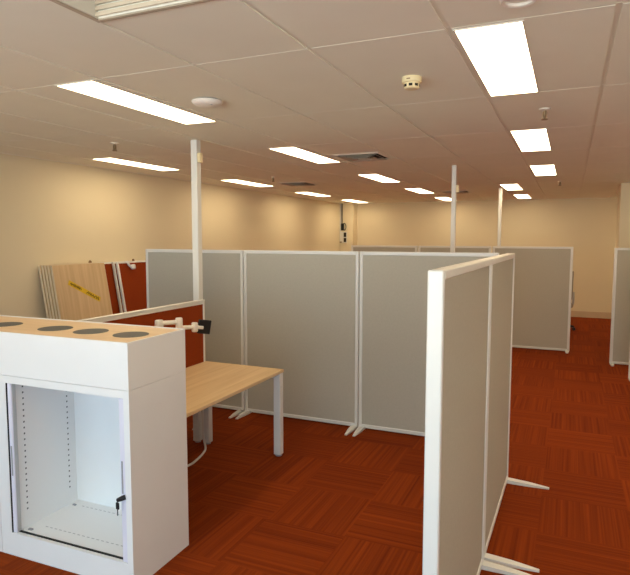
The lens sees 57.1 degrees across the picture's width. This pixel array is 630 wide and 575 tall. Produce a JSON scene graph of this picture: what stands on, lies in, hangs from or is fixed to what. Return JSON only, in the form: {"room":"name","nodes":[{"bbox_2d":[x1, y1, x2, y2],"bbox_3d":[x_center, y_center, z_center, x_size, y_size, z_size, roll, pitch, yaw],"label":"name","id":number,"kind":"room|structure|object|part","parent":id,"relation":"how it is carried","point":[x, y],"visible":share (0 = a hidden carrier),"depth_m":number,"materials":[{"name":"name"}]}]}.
{"room":"open-plan office","nodes":[
{"label":"open-plan office","id":0,"kind":"room"},
{"bbox_2d":[0,153,339,317],"bbox_3d":[-2.490,-0.241,7.217,0.100,2.610,16.000,2,5,24],"label":"wall","id":1,"kind":"structure","parent":0,"point":[52,212],"depth_m":7.09,"materials":[{"name":"beige paint"}]},
{"bbox_2d":[1,153,593,203],"bbox_3d":[0.979,-1.315,5.649,7.430,0.016,15.700,2,5,24],"label":"trim","id":2,"kind":"structure","parent":1,"relation":"attached to","point":[1,153],"depth_m":8.43,"materials":[{"name":"paint"}]},
{"bbox_2d":[0,0,629,203],"bbox_3d":[0.979,-1.326,5.649,7.408,0.030,15.694,2,5,24],"label":"ceiling","id":3,"kind":"structure","parent":0,"point":[376,43],"depth_m":3.37,"materials":[{"name":"tile"}]},
{"bbox_2d":[110,142,118,150],"bbox_3d":[-1.750,-1.228,5.051,0.072,0.071,0.072,2,5,24],"label":"sprinkler","id":4,"kind":"object","parent":3,"relation":"attached to","point":[113,143],"visible":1,"depth_m":5.04,"materials":[{"name":"white paint"}]},
{"bbox_2d":[50,0,214,22],"bbox_3d":[-0.661,-1.101,1.810,0.618,0.248,0.586,2,5,24],"label":"ceiling vent","id":5,"kind":"object","parent":3,"relation":"in","point":[99,9],"visible":1,"depth_m":2.11,"materials":[{"name":"metal"}]},
{"bbox_2d":[55,80,216,123],"bbox_3d":[-1.051,-1.135,3.612,0.266,0.004,1.172,2,5,24],"label":"recessed light","id":6,"kind":"object","parent":3,"relation":"in","point":[92,88],"visible":1,"depth_m":3.50,"materials":[{"name":"white paint"}]},
{"bbox_2d":[93,157,179,170],"bbox_3d":[-1.994,-1.390,6.555,0.266,0.004,1.172,2,5,24],"label":"recessed light","id":7,"kind":"object","parent":3,"relation":"in","point":[112,160],"visible":1,"depth_m":6.52,"materials":[{"name":"white paint"}]},
{"bbox_2d":[192,97,222,107],"bbox_3d":[-0.645,-1.105,3.468,0.186,0.042,0.186,2,5,24],"label":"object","id":8,"kind":"object","parent":3,"relation":"attached to","point":[204,102],"visible":1,"depth_m":3.41,"materials":[{"name":"white plastic"}]},
{"bbox_2d":[221,179,270,186],"bbox_3d":[-1.008,-1.583,8.790,0.266,0.004,1.172,2,5,24],"label":"recessed light","id":9,"kind":"object","parent":3,"relation":"in","point":[232,180],"visible":1,"depth_m":8.81,"materials":[{"name":"white paint"}]},
{"bbox_2d":[278,181,317,185],"bbox_3d":[-0.258,-1.571,8.804,0.490,0.033,0.490,2,5,24],"label":"ceiling vent","id":10,"kind":"object","parent":3,"relation":"in","point":[302,183],"visible":1,"depth_m":8.72,"materials":[{"name":"metal"}]},
{"bbox_2d":[268,147,338,163],"bbox_3d":[-0.075,-1.325,5.824,0.266,0.004,1.172,2,5,24],"label":"recessed light","id":11,"kind":"object","parent":3,"relation":"in","point":[293,151],"visible":1,"depth_m":5.72,"materials":[{"name":"white paint"}]},
{"bbox_2d":[294,192,327,196],"bbox_3d":[-0.022,-1.775,11.025,0.266,0.004,1.172,2,5,24],"label":"recessed light","id":12,"kind":"object","parent":3,"relation":"in","point":[306,193],"visible":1,"depth_m":11.05,"materials":[{"name":"white paint"}]},
{"bbox_2d":[2,0,629,199],"bbox_3d":[0.979,-1.358,5.646,7.430,0.086,15.700,2,5,24],"label":"trim","id":13,"kind":"structure","parent":3,"relation":"attached to","point":[619,3],"depth_m":2.91,"materials":[{"name":"paint"}]},
{"bbox_2d":[343,200,367,202],"bbox_3d":[0.915,-1.958,13.150,0.266,0.004,1.172,2,5,24],"label":"recessed light","id":14,"kind":"object","parent":3,"relation":"in","point":[355,201],"visible":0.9,"depth_m":13.19,"materials":[{"name":"white paint"}]},
{"bbox_2d":[332,152,391,161],"bbox_3d":[0.484,-1.317,5.867,0.490,0.033,0.490,2,5,24],"label":"ceiling vent","id":15,"kind":"object","parent":3,"relation":"in","point":[367,156],"visible":1,"depth_m":5.79,"materials":[{"name":"metal"}]},
{"bbox_2d":[359,174,399,182],"bbox_3d":[0.911,-1.517,8.059,0.266,0.004,1.172,2,5,24],"label":"recessed light","id":16,"kind":"object","parent":3,"relation":"in","point":[377,177],"visible":1,"depth_m":8.04,"materials":[{"name":"white paint"}]},
{"bbox_2d":[402,75,421,90],"bbox_3d":[0.498,-1.051,2.978,0.104,0.062,0.105,2,5,24],"label":"smoke detector","id":17,"kind":"object","parent":3,"relation":"attached to","point":[410,82],"visible":1,"depth_m":2.94,"materials":[{"name":"beige plastic"}]},
{"bbox_2d":[406,188,432,193],"bbox_3d":[1.856,-1.702,10.202,0.266,0.004,1.172,2,5,24],"label":"recessed light","id":18,"kind":"object","parent":3,"relation":"in","point":[418,190],"visible":1,"depth_m":10.08,"materials":[{"name":"white paint"}]},
{"bbox_2d":[434,197,456,200],"bbox_3d":[2.794,-1.885,12.327,0.266,0.004,1.172,2,5,24],"label":"recessed light","id":19,"kind":"object","parent":3,"relation":"in","point":[440,198],"visible":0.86,"depth_m":12.14,"materials":[{"name":"white paint"}]},
{"bbox_2d":[440,190,470,193],"bbox_3d":[2.506,-1.699,10.315,0.490,0.033,0.490,2,5,24],"label":"ceiling vent","id":20,"kind":"object","parent":3,"relation":"in","point":[460,191],"visible":0.71,"depth_m":10.23,"materials":[{"name":"metal"}]},
{"bbox_2d":[453,20,538,96],"bbox_3d":[0.903,-1.060,2.773,0.266,0.004,1.172,2,5,24],"label":"recessed light","id":21,"kind":"object","parent":3,"relation":"in","point":[500,55],"visible":1,"depth_m":2.62,"materials":[{"name":"white paint"}]},
{"bbox_2d":[499,184,522,189],"bbox_3d":[3.209,-1.633,9.425,0.266,0.004,1.172,2,5,24],"label":"recessed light","id":22,"kind":"object","parent":3,"relation":"in","point":[506,186],"visible":1,"depth_m":9.28,"materials":[{"name":"white paint"}]},
{"bbox_2d":[500,0,536,7],"bbox_3d":[0.702,-0.995,1.989,0.128,0.022,0.128,2,5,24],"label":"recessed light","id":23,"kind":"object","parent":3,"relation":"in","point":[504,3],"visible":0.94,"depth_m":2.03,"materials":[{"name":"white paint"}]},
{"bbox_2d":[514,194,530,198],"bbox_3d":[4.155,-1.817,11.568,0.266,0.004,1.172,2,5,24],"label":"recessed light","id":24,"kind":"object","parent":3,"relation":"in","point":[523,196],"visible":1,"depth_m":11.53,"materials":[{"name":"white paint"}]},
{"bbox_2d":[510,128,550,151],"bbox_3d":[1.857,-1.246,4.935,0.266,0.004,1.172,2,5,24],"label":"recessed light","id":25,"kind":"object","parent":3,"relation":"in","point":[530,139],"visible":1,"depth_m":4.83,"materials":[{"name":"white paint"}]},
{"bbox_2d":[530,164,556,175],"bbox_3d":[2.807,-1.431,7.087,0.266,0.004,1.172,2,5,24],"label":"recessed light","id":26,"kind":"object","parent":3,"relation":"in","point":[538,170],"visible":1,"depth_m":7.06,"materials":[{"name":"white paint"}]},
{"bbox_2d":[539,108,550,119],"bbox_3d":[1.468,-1.108,3.697,0.072,0.071,0.072,2,5,24],"label":"sprinkler","id":27,"kind":"object","parent":3,"relation":"attached to","point":[544,110],"visible":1,"depth_m":3.69,"materials":[{"name":"metal"}]},
{"bbox_3d":[1.468,-1.103,3.698,0.032,0.056,0.020,2,5,24],"label":"stem","id":28,"kind":"part","parent":27,"relation":"part of","materials":[{"name":"metal"}]},
{"bbox_2d":[0,317,629,574],"bbox_3d":[0.956,1.244,5.825,7.630,0.100,16.000,2,5,24],"label":"floor","id":29,"kind":"structure","parent":0,"point":[334,502],"depth_m":3.89,"materials":[{"name":"carpet"}]},
{"bbox_2d":[0,503,2,551],"bbox_3d":[-2.004,0.907,3.450,0.880,0.974,0.450,2,5,23],"label":"base cabinet","id":30,"kind":"object","parent":29,"relation":"on","point":[1,545],"visible":0.13,"depth_m":3.11,"materials":[{"name":"white metal"}]},
{"bbox_2d":[41,263,82,318],"bbox_3d":[-2.607,0.437,6.433,0.274,1.394,0.749,2,5,24],"label":"wooden board","id":31,"kind":"object","parent":29,"relation":"on","point":[42,267],"visible":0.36,"depth_m":6.09,"materials":[{"name":"brown wood"}]},
{"bbox_3d":[-2.607,0.438,6.433,0.024,1.410,0.745,-9,1,24],"label":"panel","id":32,"kind":"part","parent":31,"relation":"part of","materials":[{"name":"brown wood"}]},
{"bbox_2d":[38,260,91,318],"bbox_3d":[-2.643,0.423,6.434,0.282,1.422,0.749,2,5,24],"label":"wooden board","id":33,"kind":"object","parent":29,"relation":"on","point":[90,261],"visible":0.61,"depth_m":6.09,"materials":[{"name":"brown wood"}]},
{"bbox_3d":[-2.639,0.438,6.434,0.024,1.410,0.745,-9,1,24],"label":"panel","id":34,"kind":"part","parent":33,"relation":"part of","materials":[{"name":"brown wood"}]},
{"bbox_2d":[44,263,85,318],"bbox_3d":[-2.575,0.438,6.432,0.274,1.394,0.749,2,5,24],"label":"wooden board","id":35,"kind":"object","parent":29,"relation":"on","point":[45,267],"visible":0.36,"depth_m":6.08,"materials":[{"name":"brown wood"}]},
{"bbox_3d":[-2.575,0.439,6.432,0.024,1.410,0.745,-9,1,24],"label":"panel","id":36,"kind":"part","parent":35,"relation":"part of","materials":[{"name":"brown wood"}]},
{"bbox_2d":[47,263,88,318],"bbox_3d":[-2.543,0.438,6.431,0.274,1.394,0.749,2,5,24],"label":"wooden board","id":37,"kind":"object","parent":29,"relation":"on","point":[48,267],"visible":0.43,"depth_m":6.08,"materials":[{"name":"brown wood"}]},
{"bbox_3d":[-2.543,0.439,6.431,0.024,1.410,0.745,-9,1,24],"label":"panel","id":38,"kind":"part","parent":37,"relation":"part of","materials":[{"name":"brown wood"}]},
{"bbox_2d":[50,263,112,319],"bbox_3d":[-2.511,0.438,6.430,0.274,1.394,0.749,2,5,24],"label":"wooden board","id":39,"kind":"object","parent":29,"relation":"on","point":[81,291],"visible":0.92,"depth_m":6.38,"materials":[{"name":"brown wood"}]},
{"bbox_2d":[0,371,188,574],"bbox_3d":[-1.192,0.938,3.102,0.880,0.974,0.471,2,5,23],"label":"base cabinet","id":40,"kind":"object","parent":29,"relation":"on","point":[94,480],"visible":0.98,"depth_m":3.06,"materials":[{"name":"white metal"}]},
{"bbox_3d":[-1.590,0.910,3.035,0.008,0.160,0.004,2,5,23],"label":"handle","id":41,"kind":"part","parent":40,"relation":"part of","materials":[{"name":"silver metal"}]},
{"bbox_3d":[-1.588,0.898,3.045,0.026,0.808,0.018,2,5,23],"label":"tambour door","id":42,"kind":"part","parent":40,"relation":"part of","materials":[{"name":"plastic"}]},
{"bbox_2d":[0,315,185,390],"bbox_3d":[-1.597,0.321,3.229,1.767,0.229,0.450,2,5,23],"label":"planter box","id":43,"kind":"object","parent":40,"relation":"on","point":[126,357],"visible":1,"depth_m":2.88,"materials":[{"name":"white metal"}]},
{"bbox_3d":[-1.597,0.220,3.221,1.742,0.019,0.425,2,5,23],"label":"lid","id":44,"kind":"part","parent":43,"relation":"part of","materials":[{"name":"brown wood"}]},
{"bbox_3d":[-0.917,0.905,2.753,0.008,0.160,0.004,2,5,23],"label":"handle","id":45,"kind":"part","parent":40,"relation":"part of","materials":[{"name":"silver metal"}]},
{"bbox_3d":[-0.910,0.923,2.764,0.032,0.808,0.018,2,5,23],"label":"tambour door","id":46,"kind":"part","parent":40,"relation":"part of","materials":[{"name":"plastic"}]},
{"bbox_2d":[99,260,139,313],"bbox_3d":[-2.311,0.374,7.169,0.278,1.392,0.760,2,5,24],"label":"screen","id":47,"kind":"object","parent":29,"relation":"on","point":[108,265],"visible":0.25,"depth_m":6.97,"materials":[{"name":"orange fabric"}]},
{"bbox_2d":[112,260,143,312],"bbox_3d":[-2.186,0.359,7.354,0.278,1.392,0.760,2,5,24],"label":"screen","id":48,"kind":"object","parent":29,"relation":"on","point":[119,297],"visible":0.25,"depth_m":7.01,"materials":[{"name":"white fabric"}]},
{"bbox_2d":[116,259,146,311],"bbox_3d":[-2.141,0.344,7.360,0.282,1.421,0.760,2,5,24],"label":"screen","id":49,"kind":"object","parent":29,"relation":"on","point":[131,274],"visible":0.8,"depth_m":7.18,"materials":[{"name":"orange fabric"}]},
{"bbox_2d":[146,249,244,417],"bbox_3d":[-1.204,0.406,5.790,1.152,1.570,0.470,2,5,24],"label":"partition panel","id":50,"kind":"object","parent":29,"relation":"on","point":[169,272],"visible":0.55,"depth_m":5.66,"materials":[{"name":"grey fabric"}]},
{"bbox_3d":[-1.718,0.380,6.015,0.029,1.558,0.050,2,5,24],"label":"post","id":51,"kind":"part","parent":50,"relation":"part of","materials":[{"name":"white metal"}]},
{"bbox_3d":[-1.203,-0.360,5.724,1.094,0.032,0.050,2,5,24],"label":"rail","id":52,"kind":"part","parent":50,"relation":"part of","materials":[{"name":"white metal"}]},
{"bbox_3d":[-1.205,1.160,5.855,1.094,0.033,0.050,2,5,24],"label":"rail","id":53,"kind":"part","parent":50,"relation":"part of","materials":[{"name":"white metal"}]},
{"bbox_3d":[-0.690,0.420,5.564,0.029,1.558,0.050,2,5,24],"label":"post","id":54,"kind":"part","parent":50,"relation":"part of","materials":[{"name":"white metal"}]},
{"bbox_2d":[187,410,205,466],"bbox_3d":[-1.011,1.013,4.318,0.214,0.626,0.715,2,5,24],"label":"power cable","id":55,"kind":"object","parent":29,"relation":"on","point":[202,413],"visible":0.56,"depth_m":4.65,"materials":[{"name":"grey plastic"}]},
{"bbox_2d":[191,140,202,429],"bbox_3d":[-1.010,0.003,5.007,0.110,2.509,0.102,2,5,24],"label":"pole","id":56,"kind":"object","parent":29,"relation":"on","point":[196,155],"visible":0.59,"depth_m":4.93,"materials":[{"name":"white metal"}]},
{"bbox_2d":[193,411,202,442],"bbox_3d":[-1.536,0.982,4.303,0.718,0.678,1.390,2,5,24],"label":"desk","id":57,"kind":"object","parent":29,"relation":"on","point":[197,422],"visible":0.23,"depth_m":4.77,"materials":[{"name":"metal"}]},
{"bbox_2d":[186,361,283,455],"bbox_3d":[-0.848,1.009,4.002,0.718,0.678,1.390,2,5,24],"label":"desk","id":58,"kind":"object","parent":29,"relation":"on","point":[208,383],"visible":0.43,"depth_m":4.28,"materials":[{"name":"brown wood"}]},
{"bbox_2d":[76,299,204,367],"bbox_3d":[-1.188,0.444,4.112,0.037,0.585,1.375,2,5,24],"label":"screen","id":59,"kind":"object","parent":58,"relation":"attached to","point":[191,311],"visible":0.35,"depth_m":4.43,"materials":[{"name":"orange fabric"}]},
{"bbox_2d":[155,317,211,333],"bbox_3d":[-0.963,0.432,4.181,0.107,0.441,0.468,4,7,42],"label":"monitor arm","id":60,"kind":"object","parent":58,"relation":"on","point":[203,326],"visible":0.68,"depth_m":4.20,"materials":[{"name":"grey metal"}]},
{"bbox_3d":[-1.023,0.248,4.079,0.139,0.038,0.033,-4,6,-38],"label":"arm","id":61,"kind":"part","parent":60,"relation":"part of","materials":[{"name":"white plastic"}]},
{"bbox_3d":[-0.923,0.288,4.173,0.029,0.040,0.135,5,7,43],"label":"arm","id":62,"kind":"part","parent":60,"relation":"part of","materials":[{"name":"white plastic"}]},
{"bbox_3d":[-0.818,0.291,4.275,0.119,0.119,0.014,-4,6,-38],"label":"mounting plate","id":63,"kind":"part","parent":60,"relation":"part of","materials":[{"name":"black plastic"}]},
{"bbox_3d":[-0.881,0.951,4.737,0.058,0.642,0.058,2,5,24],"label":"leg","id":64,"kind":"part","parent":58,"relation":"part of","materials":[{"name":"grey metal"}]},
{"bbox_3d":[-0.282,0.975,4.474,0.058,0.642,0.058,2,5,24],"label":"leg","id":65,"kind":"part","parent":58,"relation":"part of","materials":[{"name":"grey metal"}]},
{"bbox_2d":[235,250,359,434],"bbox_3d":[-0.140,0.448,5.324,1.152,1.570,0.470,2,5,24],"label":"partition panel","id":66,"kind":"object","parent":29,"relation":"on","point":[301,308],"visible":0.97,"depth_m":5.28,"materials":[{"name":"grey fabric"}]},
{"bbox_3d":[-0.654,0.422,5.549,0.029,1.558,0.050,2,5,24],"label":"post","id":67,"kind":"part","parent":66,"relation":"part of","materials":[{"name":"white metal"}]},
{"bbox_3d":[-0.139,-0.319,5.258,1.094,0.032,0.050,2,5,24],"label":"rail","id":68,"kind":"part","parent":66,"relation":"part of","materials":[{"name":"white metal"}]},
{"bbox_3d":[-0.141,1.201,5.390,1.094,0.033,0.050,2,5,24],"label":"rail","id":69,"kind":"part","parent":66,"relation":"part of","materials":[{"name":"white metal"}]},
{"bbox_3d":[0.374,0.462,5.099,0.029,1.558,0.050,2,5,24],"label":"post","id":70,"kind":"part","parent":66,"relation":"part of","materials":[{"name":"white metal"}]},
{"bbox_2d":[351,245,417,251],"bbox_3d":[1.142,0.078,9.683,1.137,1.558,0.290,2,5,24],"label":"partition panel","id":71,"kind":"object","parent":29,"relation":"on","point":[379,248],"visible":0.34,"depth_m":9.60,"materials":[{"name":"grey fabric"}]},
{"bbox_3d":[1.142,-0.682,9.617,1.065,0.032,0.050,2,5,24],"label":"rail","id":72,"kind":"part","parent":71,"relation":"part of","materials":[{"name":"white metal"}]},
{"bbox_3d":[1.142,0.071,9.682,1.065,1.481,0.036,2,5,24],"label":"fabric panel","id":73,"kind":"part","parent":71,"relation":"part of","materials":[{"name":"grey fabric"}]},
{"bbox_2d":[353,251,498,436],"bbox_3d":[0.923,0.489,4.859,1.152,1.570,0.470,2,5,24],"label":"partition panel","id":74,"kind":"object","parent":29,"relation":"on","point":[393,285],"visible":0.63,"depth_m":4.94,"materials":[{"name":"grey fabric"}]},
{"bbox_3d":[0.409,0.463,5.084,0.029,1.558,0.050,2,5,24],"label":"post","id":75,"kind":"part","parent":74,"relation":"part of","materials":[{"name":"white metal"}]},
{"bbox_3d":[0.922,1.243,4.924,1.094,0.033,0.050,2,5,24],"label":"rail","id":76,"kind":"part","parent":74,"relation":"part of","materials":[{"name":"white metal"}]},
{"bbox_3d":[0.924,-0.277,4.793,1.094,0.032,0.050,2,5,24],"label":"rail","id":77,"kind":"part","parent":74,"relation":"part of","materials":[{"name":"white metal"}]},
{"bbox_2d":[450,165,458,251],"bbox_3d":[1.592,-0.141,6.697,0.098,2.509,0.090,2,5,24],"label":"pole","id":78,"kind":"object","parent":29,"relation":"on","point":[455,188],"visible":0.48,"depth_m":6.61,"materials":[{"name":"white metal"}]},
{"bbox_2d":[418,246,490,252],"bbox_3d":[2.199,0.119,9.220,1.137,1.558,0.290,2,5,24],"label":"partition panel","id":79,"kind":"object","parent":29,"relation":"on","point":[469,249],"visible":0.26,"depth_m":9.11,"materials":[{"name":"grey fabric"}]},
{"bbox_3d":[2.200,-0.641,9.154,1.065,0.032,0.050,2,5,24],"label":"rail","id":80,"kind":"part","parent":79,"relation":"part of","materials":[{"name":"white metal"}]},
{"bbox_3d":[2.199,0.113,9.219,1.065,1.481,0.036,2,5,24],"label":"fabric panel","id":81,"kind":"part","parent":79,"relation":"part of","materials":[{"name":"grey fabric"}]},
{"bbox_2d":[422,259,530,574],"bbox_3d":[0.697,0.694,2.403,0.420,1.585,1.130,2,5,24],"label":"partition panel","id":82,"kind":"object","parent":29,"relation":"on","point":[458,295],"visible":1,"depth_m":2.20,"materials":[{"name":"grey fabric"}]},
{"bbox_3d":[0.392,0.728,1.938,0.052,1.573,0.029,2,5,24],"label":"post","id":83,"kind":"part","parent":82,"relation":"part of","materials":[{"name":"white metal"}]},
{"bbox_3d":[0.621,-0.083,2.371,0.052,0.032,1.072,2,5,24],"label":"rail","id":84,"kind":"part","parent":82,"relation":"part of","materials":[{"name":"white metal"}]},
{"bbox_3d":[0.620,0.684,2.437,0.038,1.508,1.072,2,5,24],"label":"fabric panel","id":85,"kind":"part","parent":82,"relation":"part of","materials":[{"name":"grey fabric"}]},
{"bbox_3d":[0.619,1.452,2.504,0.052,0.033,1.072,2,5,24],"label":"rail","id":86,"kind":"part","parent":82,"relation":"part of","materials":[{"name":"white metal"}]},
{"bbox_3d":[0.848,0.642,2.937,0.052,1.573,0.029,2,5,24],"label":"post","id":87,"kind":"part","parent":82,"relation":"part of","materials":[{"name":"white metal"}]},
{"bbox_2d":[497,188,501,245],"bbox_3d":[3.078,-0.399,9.703,0.092,2.509,0.092,2,5,24],"label":"pole","id":88,"kind":"object","parent":29,"relation":"on","point":[500,189],"visible":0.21,"depth_m":9.61,"materials":[{"name":"white metal"}]},
{"bbox_2d":[483,253,548,572],"bbox_3d":[1.169,0.605,3.439,0.420,1.585,1.130,2,5,24],"label":"partition panel","id":89,"kind":"object","parent":29,"relation":"on","point":[503,265],"visible":0.7,"depth_m":3.38,"materials":[{"name":"grey fabric"}]},
{"bbox_3d":[0.865,0.638,2.974,0.052,1.573,0.029,2,5,24],"label":"post","id":90,"kind":"part","parent":89,"relation":"part of","materials":[{"name":"white metal"}]},
{"bbox_3d":[1.092,1.363,3.539,0.052,0.033,1.072,2,5,24],"label":"rail","id":91,"kind":"part","parent":89,"relation":"part of","materials":[{"name":"white metal"}]},
{"bbox_3d":[1.093,0.595,3.473,0.038,1.508,1.072,2,5,24],"label":"fabric panel","id":92,"kind":"part","parent":89,"relation":"part of","materials":[{"name":"grey fabric"}]},
{"bbox_3d":[1.094,-0.172,3.407,0.052,0.032,1.072,2,5,24],"label":"rail","id":93,"kind":"part","parent":89,"relation":"part of","materials":[{"name":"white metal"}]},
{"bbox_3d":[1.321,0.552,3.972,0.052,1.573,0.029,2,5,24],"label":"post","id":94,"kind":"part","parent":89,"relation":"part of","materials":[{"name":"white metal"}]},
{"bbox_2d":[492,246,572,353],"bbox_3d":[3.259,0.160,8.756,1.137,1.558,0.290,2,5,24],"label":"partition panel","id":95,"kind":"object","parent":29,"relation":"on","point":[542,275],"visible":0.62,"depth_m":8.67,"materials":[{"name":"grey fabric"}]},
{"bbox_3d":[3.260,-0.600,8.690,1.065,0.032,0.050,2,5,24],"label":"rail","id":96,"kind":"part","parent":95,"relation":"part of","materials":[{"name":"white metal"}]},
{"bbox_3d":[3.258,0.908,8.820,1.065,0.033,0.050,2,5,24],"label":"rail","id":97,"kind":"part","parent":95,"relation":"part of","materials":[{"name":"white metal"}]},
{"bbox_3d":[3.763,0.174,8.535,0.036,1.546,0.050,2,5,24],"label":"post","id":98,"kind":"part","parent":95,"relation":"part of","materials":[{"name":"white metal"}]},
{"bbox_2d":[570,271,574,329],"bbox_3d":[4.478,0.238,10.640,0.612,1.079,0.609,1,5,14],"label":"office chair","id":99,"kind":"object","parent":29,"relation":"on","point":[573,293],"visible":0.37,"depth_m":10.49,"materials":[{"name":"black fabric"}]},
{"bbox_3d":[4.665,-0.048,10.584,0.100,0.500,0.460,1,5,14],"label":"backrest","id":100,"kind":"part","parent":99,"relation":"part of","materials":[{"name":"beige fabric"}]},
{"bbox_2d":[609,248,629,365],"bbox_3d":[4.473,0.272,7.474,1.137,1.558,0.290,2,5,24],"label":"partition panel","id":101,"kind":"object","parent":29,"relation":"on","point":[620,314],"visible":1,"depth_m":7.64,"materials":[{"name":"grey fabric"}]},
{"bbox_3d":[3.969,0.247,7.694,0.036,1.546,0.050,2,5,24],"label":"post","id":102,"kind":"part","parent":101,"relation":"part of","materials":[{"name":"white metal"}]},
{"bbox_3d":[4.472,1.020,7.538,1.065,0.033,0.050,2,5,24],"label":"rail","id":103,"kind":"part","parent":101,"relation":"part of","materials":[{"name":"white metal"}]},
{"bbox_2d":[628,349,629,380],"bbox_3d":[4.267,0.346,6.622,1.137,1.558,0.290,2,5,24],"label":"partition panel","id":104,"kind":"object","parent":29,"relation":"on","point":[629,349],"visible":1,"depth_m":6.88,"materials":[{"name":"grey fabric"}]},
{"bbox_2d":[340,203,356,250],"bbox_3d":[0.825,-0.791,14.204,0.330,2.510,0.300,2,5,24],"label":"wall","id":105,"kind":"structure","parent":0,"point":[349,209],"depth_m":14.00,"materials":[{"name":"beige paint"}]},
{"bbox_2d":[340,203,342,231],"bbox_3d":[0.638,-1.580,14.037,0.064,0.910,0.028,2,5,24],"label":"cable conduit","id":106,"kind":"object","parent":105,"relation":"attached to","point":[342,203],"visible":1,"depth_m":14.02,"materials":[{"name":"black plastic"}]},
{"bbox_2d":[340,232,346,242],"bbox_3d":[0.689,-1.218,14.030,0.170,0.270,0.060,2,5,24],"label":"wall box","id":107,"kind":"object","parent":105,"relation":"attached to","point":[343,235],"visible":1,"depth_m":14.03,"materials":[{"name":"white plastic"}]},
{"bbox_2d":[357,198,617,312],"bbox_3d":[4.156,-0.731,12.960,7.430,2.610,0.100,2,5,24],"label":"wall","id":108,"kind":"structure","parent":0,"point":[588,226],"depth_m":12.65,"materials":[{"name":"beige paint"}]},
{"bbox_2d":[571,311,610,318],"bbox_3d":[4.282,0.515,12.948,7.100,0.130,0.015,2,5,24],"label":"baseboard","id":109,"kind":"structure","parent":108,"relation":"attached to","point":[607,315],"depth_m":12.25,"materials":[{"name":"paint"}]},
{"bbox_2d":[616,183,629,247],"bbox_3d":[5.021,-0.332,8.939,0.655,2.510,0.600,2,5,24],"label":"wall pillar","id":110,"kind":"structure","parent":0,"point":[623,206],"depth_m":8.71,"materials":[{"name":"beige paint"}]}
]}

